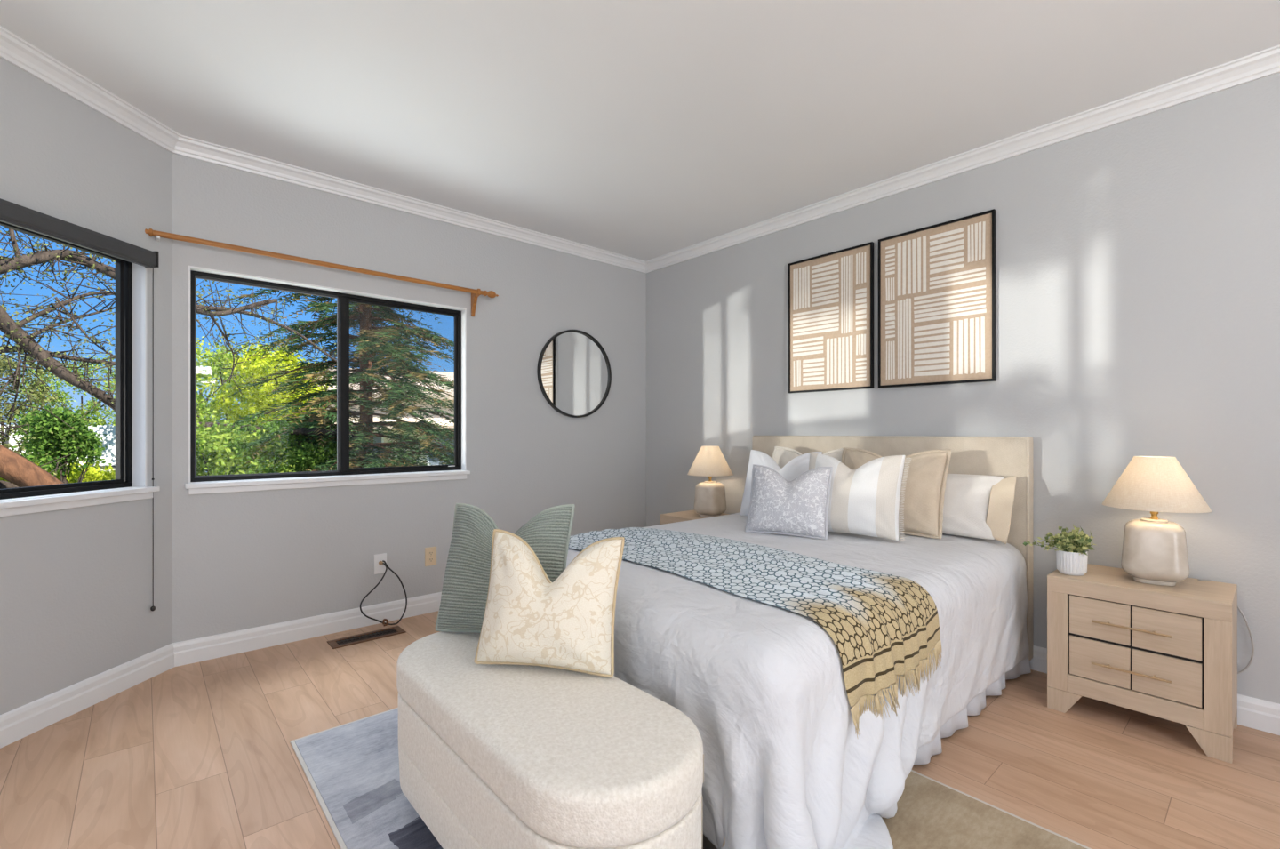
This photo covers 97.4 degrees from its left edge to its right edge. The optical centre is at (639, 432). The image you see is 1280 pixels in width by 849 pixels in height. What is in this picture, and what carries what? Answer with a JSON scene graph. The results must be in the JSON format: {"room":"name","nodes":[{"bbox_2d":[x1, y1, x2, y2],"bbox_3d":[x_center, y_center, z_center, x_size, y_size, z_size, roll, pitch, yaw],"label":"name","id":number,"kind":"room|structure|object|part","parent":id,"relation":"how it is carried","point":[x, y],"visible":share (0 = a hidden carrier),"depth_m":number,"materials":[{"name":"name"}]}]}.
{"room":"bedroom","nodes":[
{"label":"bedroom","id":0,"kind":"room"},
{"bbox_2d":[0,57,172,714],"bbox_3d":[-2.400,-0.147,1.284,0.140,2.655,2.952,0,0,4],"label":"wall","id":1,"kind":"structure","parent":0,"point":[76,583],"depth_m":2.31,"materials":[{"name":"grey paint"}]},
{"bbox_2d":[0,221,159,517],"bbox_3d":[-2.321,-0.258,2.244,0.160,1.115,0.720,0,0,4],"label":"window","id":2,"kind":"structure","parent":1,"relation":"in","point":[130,483],"depth_m":2.53,"materials":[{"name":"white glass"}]},
{"bbox_3d":[-2.360,-0.281,2.246,0.053,1.051,0.634,0,0,4],"label":"frame","id":3,"kind":"part","parent":2,"relation":"part of","materials":[{"name":"black metal"}]},
{"bbox_2d":[0,198,159,611],"bbox_3d":[-2.241,-0.003,2.243,0.059,1.644,0.698,0,0,4],"label":"roller blind","id":4,"kind":"object","parent":2,"relation":"attached to","point":[12,213],"visible":1,"depth_m":2.26,"materials":[{"name":"black plastic"}]},
{"bbox_3d":[-2.239,0.013,2.583,0.003,1.575,0.003,0,0,4],"label":"pull cord","id":5,"kind":"part","parent":4,"relation":"part of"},
{"bbox_3d":[-2.287,0.273,2.242,0.091,0.054,0.720,0,0,4],"label":"sill","id":6,"kind":"part","parent":2,"relation":"part of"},
{"bbox_2d":[0,643,174,748],"bbox_3d":[-2.322,1.064,1.279,0.016,0.112,2.836,0,0,4],"label":"baseboard","id":7,"kind":"structure","parent":1,"relation":"attached to","point":[17,724],"depth_m":2.26,"materials":[{"name":"white paint"}]},
{"bbox_2d":[0,25,180,152],"bbox_3d":[-2.297,-1.379,1.278,0.066,0.073,2.836,0,0,4],"label":"trim","id":8,"kind":"structure","parent":1,"relation":"attached to","point":[16,51],"depth_m":2.25,"materials":[{"name":"white paint"}]},
{"bbox_2d":[172,152,646,642],"bbox_3d":[-1.112,-0.147,3.789,3.261,2.655,0.140,0,0,-41],"label":"wall","id":9,"kind":"structure","parent":0,"point":[242,560],"depth_m":3.38,"materials":[{"name":"grey paint"}]},
{"bbox_2d":[172,592,441,666],"bbox_3d":[-1.091,1.064,3.704,3.063,0.112,0.016,0,0,-41],"label":"baseboard","id":10,"kind":"structure","parent":9,"relation":"attached to","point":[192,651],"depth_m":3.02,"materials":[{"name":"white paint"}]},
{"bbox_2d":[144,228,498,316],"bbox_3d":[-1.624,-0.852,3.169,1.776,0.173,0.109,0,0,-41],"label":"curtain rod","id":11,"kind":"object","parent":9,"relation":"attached to","point":[475,293],"visible":0.93,"depth_m":3.02,"materials":[{"name":"brown wood"}]},
{"bbox_3d":[-1.629,-0.916,3.125,1.630,0.034,0.027,0,0,-41],"label":"rod","id":12,"kind":"part","parent":11,"relation":"part of","materials":[{"name":"brown wood"}]},
{"bbox_2d":[184,265,470,494],"bbox_3d":[-1.700,-0.258,3.242,1.444,1.115,0.160,0,0,-41],"label":"window","id":13,"kind":"structure","parent":9,"relation":"in","point":[345,475],"depth_m":3.31,"materials":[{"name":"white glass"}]},
{"bbox_3d":[-1.677,0.273,3.217,1.444,0.054,0.091,0,0,-41],"label":"sill","id":14,"kind":"part","parent":13,"relation":"part of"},
{"bbox_3d":[-1.464,-0.281,3.498,0.672,1.011,0.026,0,0,-41],"label":"sash","id":15,"kind":"part","parent":13,"relation":"part of","materials":[{"name":"black metal"}]},
{"bbox_2d":[374,552,386,574],"bbox_3d":[-1.528,0.772,3.312,0.072,0.116,0.024,0,0,-41],"label":"wall plate","id":16,"kind":"object","parent":9,"relation":"attached to","point":[379,568],"visible":0.94,"depth_m":3.31,"materials":[{"name":"white plastic"}]},
{"bbox_2d":[360,560,407,625],"bbox_3d":[-1.499,0.932,3.273,0.259,0.377,0.104,0,0,-41],"label":"cable","id":17,"kind":"object","parent":16,"relation":"hanging from","point":[383,622],"visible":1,"depth_m":3.26,"materials":[{"name":"black plastic"}]},
{"bbox_2d":[173,134,646,272],"bbox_3d":[-1.075,-1.379,3.685,3.063,0.073,0.066,0,0,-41],"label":"trim","id":18,"kind":"structure","parent":9,"relation":"attached to","point":[188,147],"depth_m":3.29,"materials":[{"name":"white paint"}]},
{"bbox_2d":[424,546,436,566],"bbox_3d":[-1.308,0.772,3.515,0.072,0.116,0.010,0,0,-41],"label":"wall outlet","id":19,"kind":"object","parent":9,"relation":"attached to","point":[430,553],"visible":1,"depth_m":3.51,"materials":[{"name":"beige plastic"}]},
{"bbox_2d":[536,329,611,417],"bbox_3d":[-0.480,-0.445,4.236,0.660,0.660,0.027,0,0,-41],"label":"round mirror","id":20,"kind":"object","parent":9,"relation":"attached to","point":[574,372],"visible":1,"depth_m":4.23,"materials":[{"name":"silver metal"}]},
{"bbox_2d":[0,0,1279,261],"bbox_3d":[0.043,-1.465,0.909,5.268,0.100,5.905,0,0,-41],"label":"ceiling","id":21,"kind":"structure","parent":0,"point":[643,130],"depth_m":2.26,"materials":[{"name":"white paint"}]},
{"bbox_2d":[0,610,1279,848],"bbox_3d":[0.043,1.170,0.909,5.268,0.100,5.905,0,0,-41],"label":"floor","id":22,"kind":"structure","parent":0,"point":[201,755],"depth_m":1.89,"materials":[{"name":"brown wood"}]},
{"bbox_2d":[327,625,406,648],"bbox_3d":[-1.495,1.117,3.080,0.370,0.006,0.132,0,0,-41],"label":"floor vent","id":23,"kind":"object","parent":22,"relation":"in","point":[366,636],"visible":1,"depth_m":3.07,"materials":[{"name":"brown metal"}]},
{"bbox_2d":[290,707,1091,848],"bbox_3d":[0.114,1.115,1.607,1.504,0.009,2.456,0,0,-41],"label":"area rug","id":24,"kind":"object","parent":22,"relation":"on","point":[351,769],"visible":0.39,"depth_m":1.67,"materials":[{"name":"fabric"}]},
{"bbox_2d":[396,631,703,848],"bbox_3d":[-0.300,0.882,1.495,0.426,0.456,1.096,0,0,-41],"label":"storage bench","id":25,"kind":"object","parent":24,"relation":"on","point":[491,756],"visible":0.89,"depth_m":1.25,"materials":[{"name":"beige fabric"}]},
{"bbox_2d":[435,503,574,632],"bbox_3d":[-0.449,0.444,1.837,0.480,0.424,0.203,0,0,20],"label":"throw pillow","id":26,"kind":"object","parent":25,"relation":"on","point":[467,574],"visible":0.52,"depth_m":1.80,"materials":[{"name":"green fabric"}]},
{"bbox_2d":[474,528,624,677],"bbox_3d":[-0.254,0.470,1.578,0.407,0.371,0.198,0,0,10],"label":"throw pillow","id":27,"kind":"object","parent":25,"relation":"on","point":[567,622],"visible":1,"depth_m":1.51,"materials":[{"name":"beige fabric"}]},
{"bbox_2d":[702,435,1032,848],"bbox_3d":[0.569,0.565,2.573,2.067,1.095,1.608,0,0,-41],"label":"bed","id":28,"kind":"object","parent":24,"relation":"on","point":[1006,457],"visible":0.1,"depth_m":2.69,"materials":[{"name":"fabric"}]},
{"bbox_3d":[-0.196,0.953,1.896,0.025,0.295,1.480,0,0,-41],"label":"foot panel","id":29,"kind":"part","parent":28,"relation":"part of","materials":[{"name":"beige fabric"}]},
{"bbox_2d":[566,512,1029,848],"bbox_3d":[0.527,0.793,2.326,2.319,0.620,2.075,0,0,-39],"label":"comforter","id":30,"kind":"object","parent":28,"relation":"on","point":[762,685],"visible":0.44,"depth_m":1.51,"materials":[{"name":"white fabric"}]},
{"bbox_2d":[568,527,942,736],"bbox_3d":[0.222,0.631,2.251,0.696,0.337,1.694,0,0,-41],"label":"throw blanket","id":31,"kind":"object","parent":30,"relation":"on","point":[882,626],"visible":0.85,"depth_m":1.77,"materials":[{"name":"fabric"}]},
{"bbox_2d":[739,449,822,515],"bbox_3d":[0.774,0.289,3.133,0.450,0.376,0.193,0,0,45],"label":"bed pillow","id":32,"kind":"object","parent":30,"relation":"on","point":[799,465],"visible":0.34,"depth_m":3.17,"materials":[{"name":"white fabric"}]},
{"bbox_2d":[745,464,832,539],"bbox_3d":[0.707,0.322,2.692,0.396,0.328,0.172,0,0,32],"label":"bed pillow","id":33,"kind":"object","parent":30,"relation":"on","point":[778,505],"visible":1,"depth_m":2.63,"materials":[{"name":"grey fabric"}]},
{"bbox_2d":[772,446,843,468],"bbox_3d":[0.955,0.286,3.248,0.208,0.408,0.538,0,0,-40],"label":"bed pillow","id":34,"kind":"object","parent":30,"relation":"on","point":[781,456],"visible":0.06,"depth_m":3.36,"materials":[{"name":"fabric"}]},
{"bbox_2d":[808,452,911,540],"bbox_3d":[1.012,0.289,2.659,0.481,0.375,0.213,0,0,40],"label":"bed pillow","id":35,"kind":"object","parent":30,"relation":"on","point":[865,500],"visible":0.84,"depth_m":2.56,"materials":[{"name":"beige fabric"}]},
{"bbox_2d":[841,447,951,538],"bbox_3d":[1.241,0.284,2.817,0.198,0.411,0.542,0,0,-44],"label":"bed pillow","id":36,"kind":"object","parent":30,"relation":"on","point":[925,484],"visible":0.43,"depth_m":2.66,"materials":[{"name":"beige fabric"}]},
{"bbox_2d":[942,473,1016,543],"bbox_3d":[1.465,0.348,2.807,0.197,0.297,0.699,0,0,-45],"label":"bed pillow","id":37,"kind":"object","parent":30,"relation":"on","point":[975,506],"visible":0.38,"depth_m":2.62,"materials":[{"name":"fabric"}]},
{"bbox_3d":[1.312,0.543,3.232,0.079,1.053,1.588,0,0,-41],"label":"headboard","id":38,"kind":"part","parent":28,"relation":"part of","materials":[{"name":"fabric"}]},
{"bbox_2d":[660,509,730,524],"bbox_3d":[0.446,0.850,3.926,0.399,0.541,0.520,0,0,-41],"label":"nightstand","id":39,"kind":"object","parent":22,"relation":"on","point":[688,515],"visible":0.04,"depth_m":3.96,"materials":[{"name":"brown wood"}]},
{"bbox_2d":[687,446,733,517],"bbox_3d":[0.487,0.335,3.902,0.316,0.486,0.316,0,0,-41],"label":"table lamp","id":40,"kind":"object","parent":39,"relation":"on","point":[709,499],"visible":1,"depth_m":3.82,"materials":[{"name":"beige ceramic"}]},
{"bbox_3d":[0.487,0.191,3.902,0.316,0.198,0.316,0,0,-41],"label":"lamp shade","id":41,"kind":"part","parent":40,"relation":"part of","materials":[{"name":"white fabric"}]},
{"bbox_2d":[1047,563,1237,763],"bbox_3d":[1.963,0.850,2.212,0.399,0.541,0.520,0,0,-41],"label":"nightstand","id":42,"kind":"object","parent":22,"relation":"on","point":[1169,652],"visible":1,"depth_m":2.08,"materials":[{"name":"brown wood"}]},
{"bbox_3d":[1.822,0.837,2.389,0.375,0.390,0.068,0,0,-41],"label":"panel","id":43,"kind":"part","parent":42,"relation":"part of","materials":[{"name":"brown wood"}]},
{"bbox_2d":[1023,524,1095,575],"bbox_3d":[1.769,0.475,2.344,0.211,0.207,0.241,0,0,-41],"label":"potted plant","id":44,"kind":"object","parent":42,"relation":"on","point":[1071,555],"visible":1,"depth_m":2.29,"materials":[{"name":"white plant"}]},
{"bbox_3d":[1.778,0.531,2.314,0.103,0.095,0.103,0,0,-41],"label":"pot","id":45,"kind":"part","parent":44,"relation":"part of","materials":[{"name":"white ceramic"}]},
{"bbox_3d":[1.712,1.077,2.260,0.040,0.087,0.114,0,0,-41],"label":"leg","id":46,"kind":"part","parent":42,"relation":"part of","materials":[{"name":"brown wood"}]},
{"bbox_3d":[1.824,0.725,2.089,0.028,0.008,0.224,0,0,-41],"label":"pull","id":47,"kind":"part","parent":42,"relation":"part of","materials":[{"name":"beige metal"}]},
{"bbox_3d":[1.824,0.887,2.089,0.028,0.008,0.224,0,0,-41],"label":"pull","id":48,"kind":"part","parent":42,"relation":"part of","materials":[{"name":"beige metal"}]},
{"bbox_3d":[1.962,0.721,2.211,0.342,0.149,0.374,0,0,-41],"label":"drawer","id":49,"kind":"part","parent":42,"relation":"part of","materials":[{"name":"brown wood"}]},
{"bbox_3d":[1.962,0.883,2.211,0.342,0.152,0.374,0,0,-41],"label":"drawer","id":50,"kind":"part","parent":42,"relation":"part of","materials":[{"name":"brown wood"}]},
{"bbox_3d":[1.972,0.998,2.220,0.375,0.069,0.384,0,0,-41],"label":"rail","id":51,"kind":"part","parent":42,"relation":"part of","materials":[{"name":"brown wood"}]},
{"bbox_2d":[1102,456,1211,585],"bbox_3d":[2.003,0.335,2.188,0.316,0.486,0.316,0,0,-41],"label":"table lamp","id":52,"kind":"object","parent":42,"relation":"on","point":[1155,550],"visible":1,"depth_m":2.12,"materials":[{"name":"beige ceramic"}]},
{"bbox_2d":[1150,511,1158,519],"bbox_3d":[2.003,0.305,2.188,0.025,0.062,0.025,0,0,-41],"label":"socket","id":53,"kind":"object","parent":52,"relation":"attached to","point":[1154,515],"depth_m":2.18,"materials":[{"name":"gold metal"}]},
{"bbox_3d":[2.003,0.191,2.188,0.316,0.198,0.316,0,0,-41],"label":"lamp shade","id":54,"kind":"part","parent":52,"relation":"part of","materials":[{"name":"white fabric"}]},
{"bbox_3d":[1.981,1.077,1.957,0.040,0.087,0.114,0,0,-41],"label":"leg","id":55,"kind":"part","parent":42,"relation":"part of","materials":[{"name":"brown wood"}]},
{"bbox_3d":[2.122,0.837,2.050,0.375,0.390,0.068,0,0,-41],"label":"panel","id":56,"kind":"part","parent":42,"relation":"part of","materials":[{"name":"brown wood"}]},
{"bbox_2d":[1197,578,1254,673],"bbox_3d":[2.263,0.762,2.176,0.157,0.380,0.030,0,0,30],"label":"lamp cord","id":57,"kind":"object","parent":42,"relation":"hanging from","point":[1238,608],"visible":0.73,"depth_m":2.14,"materials":[{"name":"white plastic"}]},
{"bbox_3d":[2.232,1.077,2.179,0.040,0.087,0.114,0,0,-41],"label":"leg","id":58,"kind":"part","parent":42,"relation":"part of","materials":[{"name":"brown wood"}]},
{"bbox_2d":[646,72,1279,703],"bbox_3d":[1.993,-0.147,2.634,0.140,2.655,5.985,0,0,-41],"label":"wall","id":59,"kind":"structure","parent":0,"point":[1138,259],"depth_m":2.50,"materials":[{"name":"grey paint"}]},
{"bbox_2d":[787,241,873,393],"bbox_3d":[1.157,-0.679,3.450,0.026,0.842,0.565,0,0,-41],"label":"framed print","id":60,"kind":"object","parent":59,"relation":"attached to","point":[830,296],"visible":1,"depth_m":3.43,"materials":[{"name":"beige paper"}]},
{"bbox_2d":[878,208,996,388],"bbox_3d":[1.561,-0.680,2.994,0.026,0.846,0.587,0,0,-41],"label":"framed print","id":61,"kind":"object","parent":59,"relation":"attached to","point":[937,284],"visible":1,"depth_m":2.96,"materials":[{"name":"beige paper"}]},
{"bbox_2d":[645,44,1279,272],"bbox_3d":[1.916,-1.379,2.566,0.066,0.073,5.705,0,0,-41],"label":"trim","id":62,"kind":"structure","parent":59,"relation":"attached to","point":[1266,62],"depth_m":2.68,"materials":[{"name":"white paint"}]},
{"bbox_2d":[1029,645,1279,735],"bbox_3d":[1.935,1.064,2.583,0.016,0.112,5.705,0,0,-41],"label":"baseboard","id":63,"kind":"structure","parent":59,"relation":"attached to","point":[1254,713],"depth_m":2.13,"materials":[{"name":"white paint"}]},
{"label":"outside","id":64,"kind":"structure","parent":0,"visible":0},
{"bbox_3d":[-13.039,2.820,20.776,52.000,0.300,39.600,0,0,-41],"label":"ground","id":65,"kind":"structure","parent":64,"visible":0},
{"bbox_2d":[0,353,103,468],"bbox_3d":[-12.448,0.568,11.141,2.634,4.506,1.842,0,0,-41],"label":"leafy tree","id":66,"kind":"object","parent":65,"relation":"on","point":[36,392],"visible":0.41,"depth_m":11.20,"materials":[{"name":"green plant"}]},
{"bbox_2d":[0,457,115,483],"bbox_3d":[-9.451,1.572,8.828,1.797,2.501,1.973,0,0,26],"label":"bush","id":67,"kind":"object","parent":65,"relation":"on","point":[93,474],"visible":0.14,"depth_m":8.99,"materials":[{"name":"green plant"}]},
{"bbox_2d":[8,399,111,483],"bbox_3d":[-8.729,1.160,8.490,1.111,3.323,0.985,0,0,-41],"label":"bush","id":68,"kind":"object","parent":65,"relation":"on","point":[45,442],"visible":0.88,"depth_m":8.33,"materials":[{"name":"green plant"}]},
{"bbox_2d":[7,351,115,425],"bbox_3d":[-16.300,0.172,16.454,3.141,5.296,2.495,0,0,-41],"label":"leafy tree","id":69,"kind":"object","parent":65,"relation":"on","point":[60,399],"visible":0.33,"depth_m":16.45,"materials":[{"name":"green plant"}]},
{"bbox_2d":[0,424,205,475],"bbox_3d":[-14.985,1.320,11.531,0.115,3.000,9.800,0,0,41],"label":"fence","id":70,"kind":"object","parent":65,"relation":"on","point":[108,454],"visible":0.02,"depth_m":13.79,"materials":[{"name":"beige paint"}]},
{"bbox_3d":[-14.093,1.370,12.506,0.025,2.900,0.060,0,0,41],"label":"post","id":71,"kind":"part","parent":70,"relation":"part of","materials":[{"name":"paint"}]},
{"bbox_2d":[0,225,361,488],"bbox_3d":[-4.926,-0.005,5.909,1.552,5.674,4.012,0,0,30],"label":"sparse tree","id":72,"kind":"object","parent":65,"relation":"on","point":[20,471],"visible":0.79,"depth_m":5.07,"materials":[{"name":"brown plant"}]},
{"bbox_2d":[196,336,236,421],"bbox_3d":[-14.587,-0.233,18.506,2.512,6.110,2.024,0,0,-41],"label":"leafy tree","id":73,"kind":"object","parent":65,"relation":"on","point":[206,384],"visible":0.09,"depth_m":18.54,"materials":[{"name":"green plant"}]},
{"bbox_2d":[196,419,295,475],"bbox_3d":[-5.681,1.311,7.480,1.859,3.022,1.350,0,0,-22],"label":"bush","id":74,"kind":"object","parent":65,"relation":"on","point":[212,440],"visible":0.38,"depth_m":7.30,"materials":[{"name":"green plant"}]},
{"bbox_2d":[196,336,314,459],"bbox_3d":[-10.204,0.229,14.081,3.055,5.189,3.927,0,0,44],"label":"leafy tree","id":75,"kind":"object","parent":65,"relation":"on","point":[201,411],"visible":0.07,"depth_m":13.58,"materials":[{"name":"green plant"}]},
{"bbox_2d":[196,414,332,474],"bbox_3d":[-5.288,1.264,8.008,1.582,3.114,1.530,0,0,-24],"label":"bush","id":76,"kind":"object","parent":65,"relation":"on","point":[293,460],"visible":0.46,"depth_m":7.93,"materials":[{"name":"green plant"}]},
{"bbox_2d":[209,336,332,438],"bbox_3d":[-7.602,0.406,11.928,1.877,4.835,2.376,0,0,40],"label":"leafy tree","id":77,"kind":"object","parent":65,"relation":"on","point":[261,401],"visible":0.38,"depth_m":11.39,"materials":[{"name":"green plant"}]},
{"bbox_2d":[272,413,356,471],"bbox_3d":[-5.143,1.246,8.897,1.685,3.150,1.510,0,0,-25],"label":"bush","id":78,"kind":"object","parent":65,"relation":"on","point":[333,446],"visible":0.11,"depth_m":8.65,"materials":[{"name":"green plant"}]},
{"bbox_2d":[196,288,454,471],"bbox_3d":[-4.448,-1.128,9.179,5.235,7.905,4.729,0,0,-41],"label":"conifer","id":79,"kind":"object","parent":65,"relation":"on","point":[321,416],"visible":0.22,"depth_m":8.56,"materials":[{"name":"green plant"}]},
{"bbox_2d":[312,368,454,464],"bbox_3d":[-7.427,0.170,22.773,10.900,5.300,6.500,0,0,-23],"label":"house","id":80,"kind":"structure","parent":65,"relation":"on","point":[380,439],"depth_m":20.07,"materials":[{"name":"beige paint"}]},
{"bbox_3d":[-9.513,0.570,19.295,1.160,1.160,0.008,0,0,-24],"label":"pane","id":81,"kind":"part","parent":80,"relation":"part of","materials":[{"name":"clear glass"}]},
{"bbox_3d":[-6.945,0.570,20.411,1.360,1.160,0.008,0,0,-23],"label":"pane","id":82,"kind":"part","parent":80,"relation":"part of","materials":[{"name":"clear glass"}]},
{"bbox_2d":[388,452,431,466],"bbox_3d":[-4.523,1.553,10.024,1.709,2.537,1.520,0,0,-27],"label":"bush","id":83,"kind":"object","parent":65,"relation":"on","point":[404,452],"visible":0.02,"depth_m":10.46,"materials":[{"name":"green plant"}]}
]}

